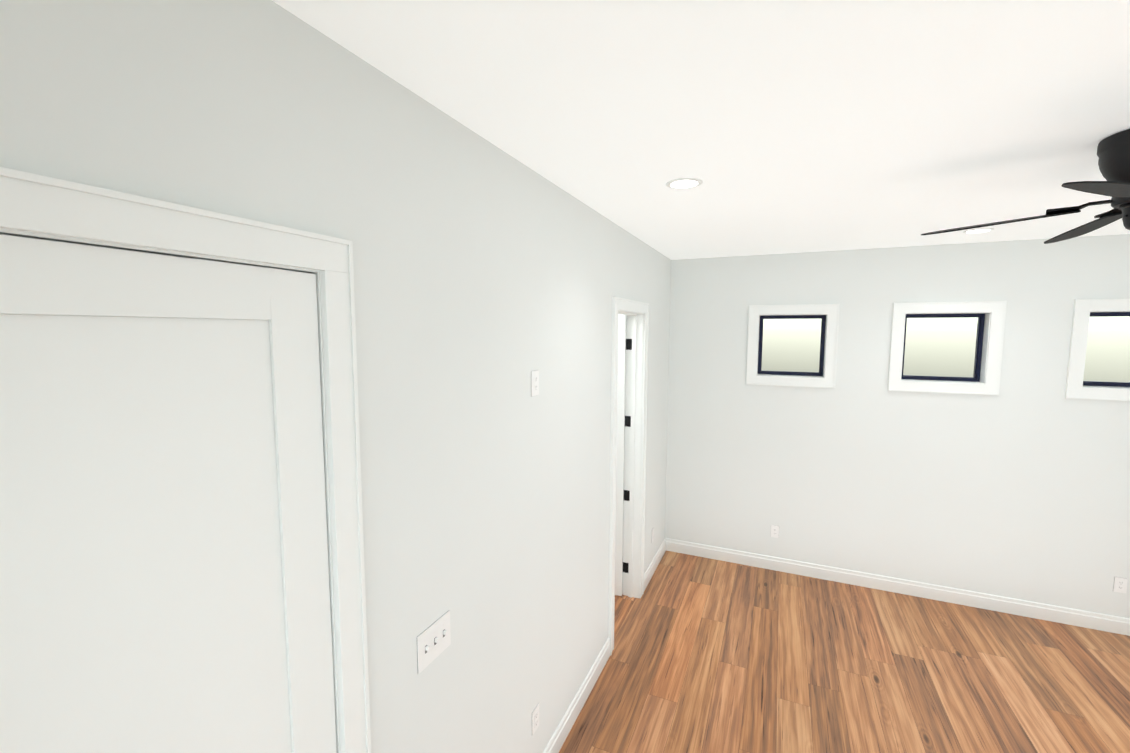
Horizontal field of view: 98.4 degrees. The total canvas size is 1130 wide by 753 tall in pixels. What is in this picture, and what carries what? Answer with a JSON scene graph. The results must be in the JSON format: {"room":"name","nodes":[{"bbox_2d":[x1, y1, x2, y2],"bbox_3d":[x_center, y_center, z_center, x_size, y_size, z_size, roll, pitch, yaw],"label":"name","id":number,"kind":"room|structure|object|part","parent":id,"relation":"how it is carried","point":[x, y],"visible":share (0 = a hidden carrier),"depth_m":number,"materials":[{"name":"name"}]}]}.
{"room":"empty bedroom","nodes":[
{"label":"empty bedroom","id":0,"kind":"room"},
{"bbox_2d":[0,0,670,752],"bbox_3d":[-0.033,0.533,2.701,0.140,2.970,5.000,2,6,24],"label":"wall","id":1,"kind":"structure","parent":0,"point":[488,278],"depth_m":1.55,"materials":[{"name":"paint"}]},
{"bbox_2d":[0,234,336,752],"bbox_3d":[-0.785,0.976,0.921,0.156,2.391,0.813,2,6,24],"label":"closed door","id":2,"kind":"structure","parent":1,"relation":"in","point":[164,577],"depth_m":0.90,"materials":[{"name":"paint"}]},
{"bbox_2d":[0,167,370,752],"bbox_3d":[-0.816,0.934,0.936,0.163,2.494,0.985,2,6,24],"label":"door frame","id":3,"kind":"structure","parent":1,"relation":"attached to","point":[32,202],"depth_m":1.18,"materials":[{"name":"paint"}]},
{"bbox_2d":[417,610,450,673],"bbox_3d":[-0.433,0.889,1.635,0.016,0.126,0.167,2,6,24],"label":"switch plate","id":4,"kind":"object","parent":1,"relation":"attached to","point":[433,640],"visible":1,"depth_m":1.63,"materials":[{"name":"white plastic"}]},
{"bbox_2d":[531,370,538,396],"bbox_3d":[-0.136,0.030,2.234,0.007,0.116,0.072,2,6,24],"label":"electrical outlet","id":5,"kind":"object","parent":1,"relation":"attached to","point":[534,382],"visible":1,"depth_m":2.23,"materials":[{"name":"white plastic"}]},
{"bbox_2d":[532,703,538,735],"bbox_3d":[-0.143,1.677,2.382,0.007,0.116,0.072,2,6,24],"label":"electrical outlet","id":6,"kind":"object","parent":1,"relation":"attached to","point":[535,718],"visible":1,"depth_m":2.37,"materials":[{"name":"white plastic"}]},
{"bbox_2d":[543,638,609,752],"bbox_3d":[-0.125,1.984,2.443,0.016,0.127,2.147,2,6,24],"label":"baseboard","id":7,"kind":"structure","parent":1,"relation":"attached to","point":[561,733],"depth_m":2.88,"materials":[{"name":"paint"}]},
{"bbox_2d":[615,314,631,595],"bbox_3d":[0.104,0.705,3.862,0.755,2.392,0.760,1,5,14],"label":"open door","id":8,"kind":"structure","parent":1,"relation":"in","point":[623,421],"depth_m":4.06,"materials":[{"name":"paint"}]},
{"bbox_2d":[608,297,648,654],"bbox_3d":[0.423,0.676,3.742,0.181,2.494,0.884,2,6,24],"label":"door frame","id":9,"kind":"structure","parent":1,"relation":"attached to","point":[633,410],"depth_m":4.01,"materials":[{"name":"paint"}]},
{"bbox_2d":[644,538,665,590],"bbox_3d":[0.858,1.782,4.649,0.016,0.127,0.940,2,6,24],"label":"baseboard","id":10,"kind":"structure","parent":1,"relation":"attached to","point":[653,565],"depth_m":4.61,"materials":[{"name":"paint"}]},
{"bbox_2d":[272,0,1129,259],"bbox_3d":[1.475,-0.930,1.895,6.150,0.100,5.400,2,6,24],"label":"ceiling","id":11,"kind":"structure","parent":0,"point":[785,126],"depth_m":1.51,"materials":[{"name":"paint"}]},
{"bbox_2d":[666,178,702,188],"bbox_3d":[0.569,-0.920,2.327,0.174,0.006,0.174,2,6,24],"label":"recessed light","id":12,"kind":"object","parent":11,"relation":"in","point":[683,183],"visible":1,"depth_m":2.31,"materials":[{"name":"paint"}]},
{"bbox_2d":[962,228,994,233],"bbox_3d":[2.876,-1.013,3.392,0.174,0.006,0.174,2,6,24],"label":"recessed light","id":13,"kind":"object","parent":11,"relation":"in","point":[980,230],"visible":0.96,"depth_m":3.37,"materials":[{"name":"paint"}]},
{"bbox_2d":[921,129,1129,243],"bbox_3d":[2.112,-0.613,1.792,1.265,0.510,1.215,2,6,24],"label":"ceiling fan","id":14,"kind":"object","parent":11,"relation":"attached to","point":[1113,152],"visible":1,"depth_m":1.76,"materials":[{"name":"black metal"}]},
{"bbox_2d":[559,551,1129,752],"bbox_3d":[1.467,2.127,2.179,6.150,0.100,5.400,2,6,24],"label":"floor","id":15,"kind":"structure","parent":0,"point":[708,655],"depth_m":3.23,"materials":[{"name":"brown wood"}]},
{"bbox_2d":[665,234,1129,618],"bbox_3d":[2.525,0.381,4.404,6.150,2.970,0.200,2,6,24],"label":"wall","id":16,"kind":"structure","parent":0,"point":[1018,487],"depth_m":4.13,"materials":[{"name":"paint"}]},
{"bbox_2d":[771,525,778,537],"bbox_3d":[1.993,1.473,4.627,0.072,0.116,0.007,2,6,24],"label":"outlet","id":17,"kind":"object","parent":16,"relation":"attached to","point":[774,531],"visible":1,"depth_m":4.62,"materials":[{"name":"white plastic"}]},
{"bbox_2d":[757,314,826,377],"bbox_3d":[2.090,-0.287,4.509,0.585,0.585,0.150,2,6,24],"label":"liner","id":18,"kind":"object","parent":16,"relation":"attached to","point":[794,375],"visible":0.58,"depth_m":4.42,"materials":[{"name":"paint"}]},
{"bbox_2d":[746,304,839,387],"bbox_3d":[2.085,-0.286,4.499,0.739,0.742,0.173,2,6,24],"label":"window","id":19,"kind":"structure","parent":16,"relation":"in","point":[831,311],"depth_m":4.45,"materials":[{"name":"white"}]},
{"bbox_3d":[2.109,-0.291,4.552,0.503,0.503,0.006,2,6,24],"label":"glass","id":20,"kind":"part","parent":19,"relation":"part of","materials":[{"name":"clear glass"}]},
{"bbox_2d":[666,538,1129,635],"bbox_3d":[3.072,1.831,4.175,4.450,0.127,0.016,2,6,24],"label":"baseboard","id":21,"kind":"structure","parent":16,"relation":"attached to","point":[1082,618],"depth_m":4.19,"materials":[{"name":"paint"}]},
{"bbox_2d":[901,312,989,383],"bbox_3d":[3.128,-0.242,4.051,0.585,0.585,0.150,2,6,24],"label":"liner","id":22,"kind":"object","parent":16,"relation":"attached to","point":[984,348],"visible":0.52,"depth_m":3.93,"materials":[{"name":"paint"}]},
{"bbox_2d":[888,301,1006,394],"bbox_3d":[3.124,-0.241,4.040,0.739,0.742,0.173,2,6,24],"label":"window","id":23,"kind":"structure","parent":16,"relation":"in","point":[997,311],"depth_m":3.98,"materials":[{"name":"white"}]},
{"bbox_3d":[3.147,-0.246,4.094,0.503,0.503,0.006,2,6,24],"label":"glass","id":24,"kind":"part","parent":23,"relation":"part of","materials":[{"name":"clear glass"}]},
{"bbox_2d":[1065,299,1129,400],"bbox_3d":[4.165,-0.196,3.581,0.739,0.742,0.173,2,6,24],"label":"window","id":25,"kind":"structure","parent":16,"relation":"in","point":[1082,315],"depth_m":3.63,"materials":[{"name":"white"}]},
{"bbox_3d":[4.189,-0.201,3.634,0.503,0.503,0.006,2,6,24],"label":"glass","id":26,"kind":"part","parent":25,"relation":"part of","materials":[{"name":"clear glass"}]},
{"bbox_2d":[1083,311,1129,388],"bbox_3d":[4.170,-0.197,3.591,0.585,0.585,0.150,2,6,24],"label":"liner","id":27,"kind":"object","parent":16,"relation":"attached to","point":[1108,386],"visible":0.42,"depth_m":3.60,"materials":[{"name":"paint"}]},
{"bbox_2d":[1113,577,1127,592],"bbox_3d":[4.177,1.569,3.664,0.072,0.116,0.007,2,6,24],"label":"outlet","id":28,"kind":"object","parent":16,"relation":"attached to","point":[1120,584],"visible":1,"depth_m":3.66,"materials":[{"name":"white plastic"}]}
]}

